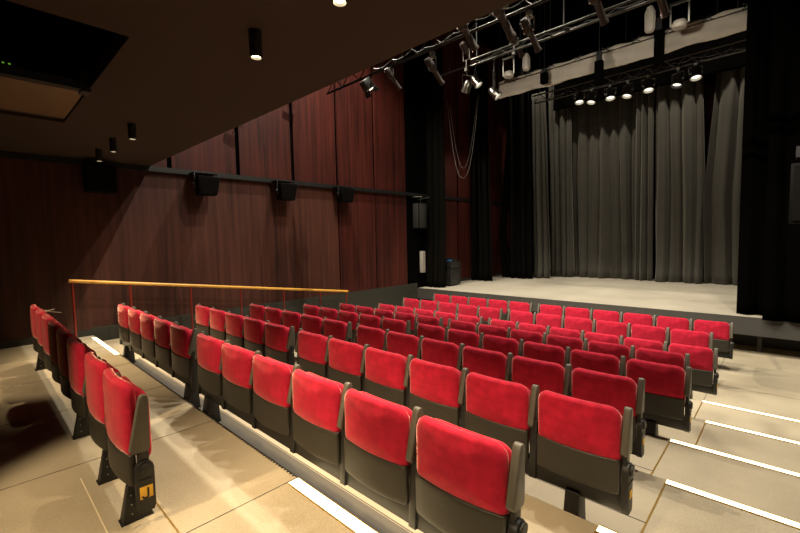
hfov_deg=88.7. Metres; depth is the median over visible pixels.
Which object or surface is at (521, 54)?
spotlight
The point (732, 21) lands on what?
stage border
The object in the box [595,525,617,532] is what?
step light
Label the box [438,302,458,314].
seat
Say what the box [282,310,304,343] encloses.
seat
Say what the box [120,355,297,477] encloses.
trim
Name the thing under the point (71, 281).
handrail
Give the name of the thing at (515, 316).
seat
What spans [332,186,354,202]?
wall speaker
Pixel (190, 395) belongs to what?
beam
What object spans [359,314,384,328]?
seat
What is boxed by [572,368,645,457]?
seat
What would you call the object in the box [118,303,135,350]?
seat
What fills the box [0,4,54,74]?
projector
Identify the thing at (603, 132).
stage curtain
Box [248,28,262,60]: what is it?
downlight
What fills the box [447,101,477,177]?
hanging cable
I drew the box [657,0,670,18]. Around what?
spotlight
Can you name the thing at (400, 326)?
seat
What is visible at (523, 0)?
cable
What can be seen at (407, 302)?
seat
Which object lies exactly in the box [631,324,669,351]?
seat
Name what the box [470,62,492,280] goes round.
curtain
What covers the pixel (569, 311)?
seat
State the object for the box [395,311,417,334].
seat
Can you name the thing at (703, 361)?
seat
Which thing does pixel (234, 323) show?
seat
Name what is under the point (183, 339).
seat
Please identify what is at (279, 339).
seat
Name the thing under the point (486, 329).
seat
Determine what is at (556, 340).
seat
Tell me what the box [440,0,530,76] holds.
pipe
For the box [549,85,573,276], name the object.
stage curtain
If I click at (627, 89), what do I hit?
lamp
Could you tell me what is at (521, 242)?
curtain
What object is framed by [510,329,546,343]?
seat
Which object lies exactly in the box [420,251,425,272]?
wall box
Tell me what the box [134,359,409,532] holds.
trim
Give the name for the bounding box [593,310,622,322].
seat
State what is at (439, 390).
seat
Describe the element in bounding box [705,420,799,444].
step light
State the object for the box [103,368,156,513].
seat
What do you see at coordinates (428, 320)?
seat
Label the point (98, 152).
recessed light
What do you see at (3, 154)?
trim
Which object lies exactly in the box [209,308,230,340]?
seat
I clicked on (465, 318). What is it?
seat
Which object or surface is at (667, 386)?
seat
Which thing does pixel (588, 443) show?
seat
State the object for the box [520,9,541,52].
spotlight
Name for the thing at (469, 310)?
seat
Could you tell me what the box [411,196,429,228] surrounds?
speaker
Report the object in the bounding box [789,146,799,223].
speaker
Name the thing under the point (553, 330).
seat
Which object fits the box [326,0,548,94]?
lighting truss
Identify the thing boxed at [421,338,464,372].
seat
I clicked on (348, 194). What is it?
grille
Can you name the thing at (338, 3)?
recessed light
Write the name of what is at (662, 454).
trim
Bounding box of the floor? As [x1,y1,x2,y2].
[0,273,799,532]
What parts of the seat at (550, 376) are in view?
armrest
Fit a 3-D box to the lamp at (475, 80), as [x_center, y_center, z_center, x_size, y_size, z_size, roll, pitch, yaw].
[1.914,-4.758,10.221,0.310,0.600,0.280,2,5,43]
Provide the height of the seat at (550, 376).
0.586 m
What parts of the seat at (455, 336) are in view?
armrest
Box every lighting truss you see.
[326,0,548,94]
[532,0,745,104]
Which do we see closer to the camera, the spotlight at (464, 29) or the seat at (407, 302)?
the spotlight at (464, 29)
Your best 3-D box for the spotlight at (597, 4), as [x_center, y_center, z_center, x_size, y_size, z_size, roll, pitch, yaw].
[2.245,-2.993,4.656,0.171,0.418,0.390,2,5,43]
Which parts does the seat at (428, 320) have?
armrest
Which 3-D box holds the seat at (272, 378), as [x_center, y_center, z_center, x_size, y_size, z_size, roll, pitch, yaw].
[-0.866,0.933,2.864,0.527,0.586,0.147,2,5,43]
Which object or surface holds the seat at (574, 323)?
on the beam
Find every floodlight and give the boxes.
[502,48,514,78]
[670,0,689,30]
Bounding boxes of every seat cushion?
[82,343,96,355]
[101,359,120,373]
[120,376,151,455]
[233,345,254,356]
[266,357,292,407]
[360,391,411,475]
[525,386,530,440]
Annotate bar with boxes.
[470,0,656,66]
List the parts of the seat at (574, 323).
armrest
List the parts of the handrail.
post, post, post, post, post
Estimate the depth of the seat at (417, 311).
8.12 m
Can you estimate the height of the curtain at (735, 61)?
2.052 m
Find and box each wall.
[0,28,515,341]
[516,5,716,280]
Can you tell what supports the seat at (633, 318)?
on the beam at (720, 354)
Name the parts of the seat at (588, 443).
armrest, panel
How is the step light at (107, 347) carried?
on the floor
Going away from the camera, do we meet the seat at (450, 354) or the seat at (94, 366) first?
the seat at (94, 366)
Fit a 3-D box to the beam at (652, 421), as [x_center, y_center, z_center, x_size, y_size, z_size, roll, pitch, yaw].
[1.396,1.467,4.715,3.140,0.335,0.154,2,5,43]
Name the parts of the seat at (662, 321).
armrest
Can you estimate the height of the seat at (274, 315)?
0.586 m
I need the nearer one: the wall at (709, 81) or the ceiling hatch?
the ceiling hatch
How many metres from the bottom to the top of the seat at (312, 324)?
0.586 m
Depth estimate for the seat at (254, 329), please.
4.93 m
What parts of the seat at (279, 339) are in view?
armrest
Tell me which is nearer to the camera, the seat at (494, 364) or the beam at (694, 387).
the seat at (494, 364)
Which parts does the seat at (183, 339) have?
armrest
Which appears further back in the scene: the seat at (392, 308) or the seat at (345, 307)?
the seat at (392, 308)
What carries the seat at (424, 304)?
on the beam
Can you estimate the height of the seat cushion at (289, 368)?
0.368 m
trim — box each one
[0,150,509,205]
[0,347,798,532]
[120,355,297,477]
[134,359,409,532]
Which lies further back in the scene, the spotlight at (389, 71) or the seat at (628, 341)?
the spotlight at (389, 71)
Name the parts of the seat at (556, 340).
armrest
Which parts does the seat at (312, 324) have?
armrest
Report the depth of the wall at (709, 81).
13.95 m
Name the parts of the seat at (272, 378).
armrest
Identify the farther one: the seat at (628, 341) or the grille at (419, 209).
the grille at (419, 209)
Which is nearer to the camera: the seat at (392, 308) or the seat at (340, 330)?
the seat at (340, 330)
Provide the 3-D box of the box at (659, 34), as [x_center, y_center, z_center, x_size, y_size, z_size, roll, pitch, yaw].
[5.150,-5.885,8.079,0.160,3.670,0.140,2,5,43]
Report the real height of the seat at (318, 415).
0.586 m
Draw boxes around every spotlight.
[384,66,401,90]
[424,50,444,85]
[457,23,478,51]
[460,41,475,71]
[492,6,515,39]
[509,29,524,57]
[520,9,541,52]
[588,0,608,25]
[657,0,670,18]
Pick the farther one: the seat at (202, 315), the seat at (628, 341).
the seat at (202, 315)
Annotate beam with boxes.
[35,356,89,439]
[96,450,153,526]
[122,341,201,407]
[201,388,442,532]
[525,458,620,519]
[631,441,635,454]
[642,412,684,435]
[690,384,712,398]
[713,351,729,358]
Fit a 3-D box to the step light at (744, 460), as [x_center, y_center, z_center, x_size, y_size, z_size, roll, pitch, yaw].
[3.193,1.607,2.947,2.110,0.038,0.070,2,5,43]
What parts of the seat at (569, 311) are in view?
armrest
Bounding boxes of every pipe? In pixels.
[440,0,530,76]
[461,0,647,69]
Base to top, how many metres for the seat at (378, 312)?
0.586 m
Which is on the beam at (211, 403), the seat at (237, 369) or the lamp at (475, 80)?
the seat at (237, 369)
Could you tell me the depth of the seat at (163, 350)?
4.32 m
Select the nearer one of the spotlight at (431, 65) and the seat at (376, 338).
the seat at (376, 338)
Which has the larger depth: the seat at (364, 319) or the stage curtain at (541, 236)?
the stage curtain at (541, 236)
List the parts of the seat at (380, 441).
armrest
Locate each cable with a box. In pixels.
[373,0,523,68]
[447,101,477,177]
[475,0,643,60]
[540,48,745,98]
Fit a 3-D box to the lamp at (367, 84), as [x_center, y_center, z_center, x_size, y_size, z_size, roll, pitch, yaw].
[-0.540,-3.148,7.212,0.335,0.338,0.163,-4,5,-37]
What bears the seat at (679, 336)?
on the beam
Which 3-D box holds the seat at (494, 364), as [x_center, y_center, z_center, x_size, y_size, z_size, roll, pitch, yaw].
[0.828,1.072,3.890,0.527,0.586,0.147,2,5,43]
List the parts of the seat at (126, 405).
armrest, panel, row plate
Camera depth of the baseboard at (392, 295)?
10.06 m
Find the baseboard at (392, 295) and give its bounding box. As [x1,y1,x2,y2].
[0,273,501,348]
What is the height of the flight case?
0.779 m
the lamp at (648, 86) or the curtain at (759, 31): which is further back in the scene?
the lamp at (648, 86)
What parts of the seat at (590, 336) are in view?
armrest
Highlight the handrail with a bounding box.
[69,279,347,336]
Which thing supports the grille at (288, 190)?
attached to the wall speaker at (285, 191)
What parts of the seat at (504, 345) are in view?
armrest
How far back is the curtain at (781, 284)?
6.86 m
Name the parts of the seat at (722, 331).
panel, armrest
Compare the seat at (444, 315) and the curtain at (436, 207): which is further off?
the curtain at (436, 207)
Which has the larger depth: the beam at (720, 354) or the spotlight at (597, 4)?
the beam at (720, 354)
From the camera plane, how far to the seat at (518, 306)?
8.82 m
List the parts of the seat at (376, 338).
armrest, armrest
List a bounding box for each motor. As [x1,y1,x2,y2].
[522,3,529,70]
[644,3,655,33]
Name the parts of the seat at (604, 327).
armrest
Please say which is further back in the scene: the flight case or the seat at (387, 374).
the flight case
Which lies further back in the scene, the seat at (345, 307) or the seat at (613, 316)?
the seat at (345, 307)
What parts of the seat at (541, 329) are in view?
armrest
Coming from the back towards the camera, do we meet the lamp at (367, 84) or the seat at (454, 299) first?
the seat at (454, 299)
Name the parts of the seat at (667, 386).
armrest, panel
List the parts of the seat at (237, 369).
armrest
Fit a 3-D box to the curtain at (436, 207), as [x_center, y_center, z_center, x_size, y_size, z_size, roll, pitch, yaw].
[1.057,-2.889,12.578,0.740,7.140,0.234,2,5,38]
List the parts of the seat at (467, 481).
armrest, panel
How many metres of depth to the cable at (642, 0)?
7.20 m
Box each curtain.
[425,49,445,287]
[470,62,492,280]
[507,66,532,278]
[532,91,549,278]
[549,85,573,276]
[553,0,747,110]
[572,92,635,279]
[635,88,654,280]
[655,77,704,283]
[703,67,744,284]
[736,0,773,314]
[762,0,799,322]
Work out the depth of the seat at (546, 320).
7.37 m
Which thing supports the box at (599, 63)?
hanging from the ceiling at (488, 36)
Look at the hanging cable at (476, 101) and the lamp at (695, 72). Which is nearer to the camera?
the lamp at (695, 72)
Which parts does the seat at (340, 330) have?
armrest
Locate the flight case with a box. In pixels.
[445,261,460,285]
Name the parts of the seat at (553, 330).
armrest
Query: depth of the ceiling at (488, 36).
13.65 m
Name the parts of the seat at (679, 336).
armrest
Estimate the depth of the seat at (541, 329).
6.55 m
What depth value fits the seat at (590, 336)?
5.84 m
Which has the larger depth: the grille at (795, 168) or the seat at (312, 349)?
the grille at (795, 168)
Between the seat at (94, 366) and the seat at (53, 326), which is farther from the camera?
the seat at (53, 326)
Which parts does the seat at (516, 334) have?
armrest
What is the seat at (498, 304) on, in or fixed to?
on the beam
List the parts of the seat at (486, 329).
armrest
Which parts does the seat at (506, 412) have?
armrest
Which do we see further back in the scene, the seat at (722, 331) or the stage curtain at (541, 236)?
the stage curtain at (541, 236)
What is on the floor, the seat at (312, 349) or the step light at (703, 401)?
the step light at (703, 401)
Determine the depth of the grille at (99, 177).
6.53 m
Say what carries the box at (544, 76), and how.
hanging from the ceiling at (488, 36)
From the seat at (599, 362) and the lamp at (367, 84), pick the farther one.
the lamp at (367, 84)
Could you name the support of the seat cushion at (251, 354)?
on the seat at (237, 369)
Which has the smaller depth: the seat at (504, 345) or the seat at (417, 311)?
the seat at (504, 345)
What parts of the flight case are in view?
edge trim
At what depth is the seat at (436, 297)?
10.31 m
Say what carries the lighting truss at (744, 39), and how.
hanging from the ceiling at (488, 36)
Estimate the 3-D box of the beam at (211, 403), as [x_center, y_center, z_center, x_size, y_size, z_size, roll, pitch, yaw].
[-0.693,1.280,2.717,3.140,0.335,0.154,2,5,43]
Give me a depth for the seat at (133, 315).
5.04 m
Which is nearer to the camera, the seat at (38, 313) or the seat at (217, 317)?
the seat at (38, 313)
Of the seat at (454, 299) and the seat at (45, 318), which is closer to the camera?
the seat at (45, 318)
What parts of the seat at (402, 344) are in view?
armrest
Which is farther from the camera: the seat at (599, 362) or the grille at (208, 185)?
the grille at (208, 185)
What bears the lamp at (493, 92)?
hanging from the pipe at (449, 72)
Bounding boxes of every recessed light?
[95,148,102,161]
[109,137,116,151]
[127,123,136,139]
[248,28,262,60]
[331,0,347,6]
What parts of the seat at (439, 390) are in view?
armrest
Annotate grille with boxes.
[88,166,115,189]
[200,177,218,193]
[282,184,296,198]
[343,189,353,200]
[413,203,426,227]
[792,165,799,220]
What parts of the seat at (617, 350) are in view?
armrest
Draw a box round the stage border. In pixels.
[497,0,746,98]
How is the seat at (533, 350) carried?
on the beam at (652, 421)
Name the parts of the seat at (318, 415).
armrest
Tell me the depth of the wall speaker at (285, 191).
8.90 m
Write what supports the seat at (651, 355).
on the beam
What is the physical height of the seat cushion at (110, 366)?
0.380 m
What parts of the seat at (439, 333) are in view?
armrest, armrest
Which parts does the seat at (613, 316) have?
armrest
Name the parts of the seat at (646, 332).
armrest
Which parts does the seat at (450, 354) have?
armrest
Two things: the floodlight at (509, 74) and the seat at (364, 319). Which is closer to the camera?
the seat at (364, 319)
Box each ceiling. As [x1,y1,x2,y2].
[0,0,517,165]
[468,0,711,65]
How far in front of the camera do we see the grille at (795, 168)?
4.92 m
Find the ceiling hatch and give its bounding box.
[0,64,90,119]
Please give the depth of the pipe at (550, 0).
9.10 m
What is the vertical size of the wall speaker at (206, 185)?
0.424 m
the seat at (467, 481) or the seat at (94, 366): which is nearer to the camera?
the seat at (467, 481)
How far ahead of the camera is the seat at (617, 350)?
4.85 m
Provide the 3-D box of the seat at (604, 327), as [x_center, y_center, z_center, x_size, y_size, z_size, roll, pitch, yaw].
[3.507,1.192,6.728,0.527,0.586,0.147,2,5,43]
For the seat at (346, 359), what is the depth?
3.73 m
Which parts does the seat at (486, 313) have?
armrest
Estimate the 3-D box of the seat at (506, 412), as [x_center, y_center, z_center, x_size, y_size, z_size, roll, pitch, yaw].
[0.674,1.031,2.735,0.527,0.586,0.147,2,5,43]
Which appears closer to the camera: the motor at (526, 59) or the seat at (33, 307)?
the seat at (33, 307)
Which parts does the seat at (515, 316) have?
armrest, armrest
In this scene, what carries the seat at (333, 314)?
on the beam
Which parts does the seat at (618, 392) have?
armrest, panel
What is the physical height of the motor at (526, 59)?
3.130 m
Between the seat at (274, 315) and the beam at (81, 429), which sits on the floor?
the beam at (81, 429)
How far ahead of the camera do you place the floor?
2.99 m
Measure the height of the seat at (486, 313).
0.586 m
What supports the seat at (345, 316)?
on the beam
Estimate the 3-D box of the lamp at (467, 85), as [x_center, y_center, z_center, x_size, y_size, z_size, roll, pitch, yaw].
[1.692,-4.738,10.435,0.309,0.660,0.282,2,5,43]
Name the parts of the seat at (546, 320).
armrest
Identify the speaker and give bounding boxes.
[82,164,117,193]
[189,171,219,195]
[271,180,296,200]
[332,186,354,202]
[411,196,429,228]
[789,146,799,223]
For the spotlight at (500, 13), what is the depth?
5.33 m
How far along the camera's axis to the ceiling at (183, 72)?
3.28 m
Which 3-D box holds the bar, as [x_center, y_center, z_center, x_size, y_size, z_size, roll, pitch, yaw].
[4.085,-5.819,5.987,7.252,3.503,0.046,2,5,43]
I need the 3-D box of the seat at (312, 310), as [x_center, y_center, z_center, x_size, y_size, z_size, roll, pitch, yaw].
[-1.618,0.999,7.548,0.586,0.586,0.147,2,5,43]
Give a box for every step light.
[91,337,119,354]
[288,477,378,532]
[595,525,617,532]
[665,479,799,529]
[670,438,799,477]
[702,400,799,422]
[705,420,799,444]
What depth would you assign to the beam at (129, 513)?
2.21 m
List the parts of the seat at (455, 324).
armrest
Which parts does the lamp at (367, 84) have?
barn door, barn door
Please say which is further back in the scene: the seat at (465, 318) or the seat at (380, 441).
the seat at (465, 318)
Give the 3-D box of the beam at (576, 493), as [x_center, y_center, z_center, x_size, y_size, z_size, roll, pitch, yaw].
[0.078,1.345,3.316,3.140,0.335,0.154,2,5,43]
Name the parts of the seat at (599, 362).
armrest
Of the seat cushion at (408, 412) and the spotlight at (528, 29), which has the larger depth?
the spotlight at (528, 29)
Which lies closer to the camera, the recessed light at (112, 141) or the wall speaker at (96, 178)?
the recessed light at (112, 141)
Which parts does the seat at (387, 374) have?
armrest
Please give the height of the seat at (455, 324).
0.586 m
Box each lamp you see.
[359,76,378,98]
[461,67,471,93]
[470,65,482,88]
[488,59,501,100]
[574,92,584,104]
[586,89,596,104]
[604,84,616,100]
[621,80,633,98]
[642,75,654,93]
[670,67,684,88]
[688,63,702,81]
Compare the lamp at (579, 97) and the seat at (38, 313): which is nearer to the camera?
the seat at (38, 313)
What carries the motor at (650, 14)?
hanging from the ceiling at (488, 36)
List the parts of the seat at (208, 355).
armrest, armrest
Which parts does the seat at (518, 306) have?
armrest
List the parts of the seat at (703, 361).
armrest, panel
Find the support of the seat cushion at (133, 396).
on the seat at (126, 405)
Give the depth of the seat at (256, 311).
6.81 m
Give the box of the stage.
[417,288,799,352]
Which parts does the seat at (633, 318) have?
armrest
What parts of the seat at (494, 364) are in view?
armrest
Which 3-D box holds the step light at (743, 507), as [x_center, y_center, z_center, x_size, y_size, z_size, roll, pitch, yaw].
[2.576,1.549,2.186,1.965,0.038,0.070,2,5,43]
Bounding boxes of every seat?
[30,304,46,351]
[35,309,53,360]
[41,314,61,371]
[48,320,70,383]
[56,327,82,398]
[66,336,96,424]
[84,352,120,458]
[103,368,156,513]
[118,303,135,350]
[128,308,147,358]
[140,312,161,366]
[154,317,178,376]
[170,324,198,389]
[194,304,214,335]
[195,331,230,409]
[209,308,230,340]
[221,343,261,428]
[225,312,248,348]
[244,317,269,356]
[248,303,268,321]
[252,354,300,452]
[265,307,285,324]
[265,322,294,365]
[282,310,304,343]
[292,369,352,485]
[295,328,332,378]
[302,303,322,316]
[302,314,326,335]
[320,307,340,320]
[323,318,351,341]
[328,338,369,391]
[338,303,357,312]
[339,310,361,340]
[344,388,422,529]
[353,323,389,350]
[356,306,375,315]
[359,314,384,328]
[365,347,413,407]
[374,309,395,318]
[378,303,396,311]
[382,317,410,334]
[387,331,423,359]
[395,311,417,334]
[396,306,415,314]
[402,297,420,308]
[409,358,468,428]
[414,322,449,341]
[415,309,435,316]
[415,416,527,532]
[417,315,442,327]
[420,300,438,311]
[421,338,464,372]
[433,293,451,302]
[435,311,458,329]
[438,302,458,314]
[447,319,479,333]
[448,328,483,348]
[451,296,469,304]
[457,314,482,324]
[458,304,479,317]
[463,346,512,381]
[465,372,539,478]
[469,297,488,306]
[478,324,510,337]
[479,307,502,324]
[483,334,523,356]
[488,318,518,329]
[489,299,509,320]
[507,309,535,324]
[509,301,532,313]
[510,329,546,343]
[512,356,571,396]
[518,323,549,335]
[523,341,570,369]
[536,313,564,328]
[537,304,564,317]
[537,390,634,515]
[547,334,587,351]
[550,327,584,342]
[565,307,592,321]
[565,316,595,338]
[570,349,625,375]
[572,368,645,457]
[585,332,623,344]
[588,340,634,376]
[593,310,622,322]
[596,320,630,344]
[623,313,655,326]
[624,337,667,358]
[626,359,692,432]
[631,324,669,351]
[636,348,689,396]
[657,316,692,340]
[669,343,718,395]
[670,329,712,349]
[694,319,733,358]
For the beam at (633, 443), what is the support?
on the floor
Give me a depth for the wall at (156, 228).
9.00 m
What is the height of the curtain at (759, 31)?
7.510 m
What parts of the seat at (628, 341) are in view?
armrest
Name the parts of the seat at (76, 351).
armrest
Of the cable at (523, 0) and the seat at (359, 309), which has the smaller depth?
the cable at (523, 0)
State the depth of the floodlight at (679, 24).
7.43 m
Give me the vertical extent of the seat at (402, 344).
0.586 m
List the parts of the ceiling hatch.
rail, rail, panel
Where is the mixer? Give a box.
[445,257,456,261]
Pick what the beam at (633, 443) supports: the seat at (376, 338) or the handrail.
the seat at (376, 338)
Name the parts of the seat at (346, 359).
armrest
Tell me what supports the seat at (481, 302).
on the beam
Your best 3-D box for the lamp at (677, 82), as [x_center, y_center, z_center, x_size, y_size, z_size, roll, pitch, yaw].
[6.107,-4.155,8.995,0.256,0.428,0.263,2,5,43]
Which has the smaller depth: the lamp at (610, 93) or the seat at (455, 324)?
the seat at (455, 324)
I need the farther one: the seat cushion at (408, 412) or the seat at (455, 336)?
the seat at (455, 336)
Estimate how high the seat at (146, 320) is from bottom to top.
0.586 m
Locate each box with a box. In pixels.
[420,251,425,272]
[540,3,548,84]
[594,21,603,85]
[653,9,664,65]
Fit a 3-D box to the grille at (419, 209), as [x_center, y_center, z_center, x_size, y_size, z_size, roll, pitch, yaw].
[0.609,-1.548,12.522,0.230,0.730,0.382,2,5,43]
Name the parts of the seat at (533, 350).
armrest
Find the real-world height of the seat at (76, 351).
0.596 m
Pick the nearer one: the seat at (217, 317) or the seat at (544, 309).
the seat at (217, 317)
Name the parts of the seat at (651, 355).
armrest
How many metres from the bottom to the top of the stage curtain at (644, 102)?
7.510 m
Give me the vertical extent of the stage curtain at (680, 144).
7.410 m
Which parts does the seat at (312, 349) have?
armrest, armrest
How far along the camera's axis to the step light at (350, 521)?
2.27 m
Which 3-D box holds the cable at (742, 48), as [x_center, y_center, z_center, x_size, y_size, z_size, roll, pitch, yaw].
[5.889,-4.442,9.130,5.745,0.128,0.014,2,5,43]
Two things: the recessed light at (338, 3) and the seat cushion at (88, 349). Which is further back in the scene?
the seat cushion at (88, 349)
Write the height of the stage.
0.690 m
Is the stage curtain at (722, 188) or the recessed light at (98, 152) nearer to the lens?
the recessed light at (98, 152)
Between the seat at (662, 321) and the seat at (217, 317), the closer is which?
the seat at (217, 317)
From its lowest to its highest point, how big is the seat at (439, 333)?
0.586 m
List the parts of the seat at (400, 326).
armrest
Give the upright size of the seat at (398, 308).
0.586 m
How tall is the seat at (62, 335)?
0.596 m
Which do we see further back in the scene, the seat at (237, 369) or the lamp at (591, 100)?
the lamp at (591, 100)
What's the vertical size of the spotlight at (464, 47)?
0.589 m

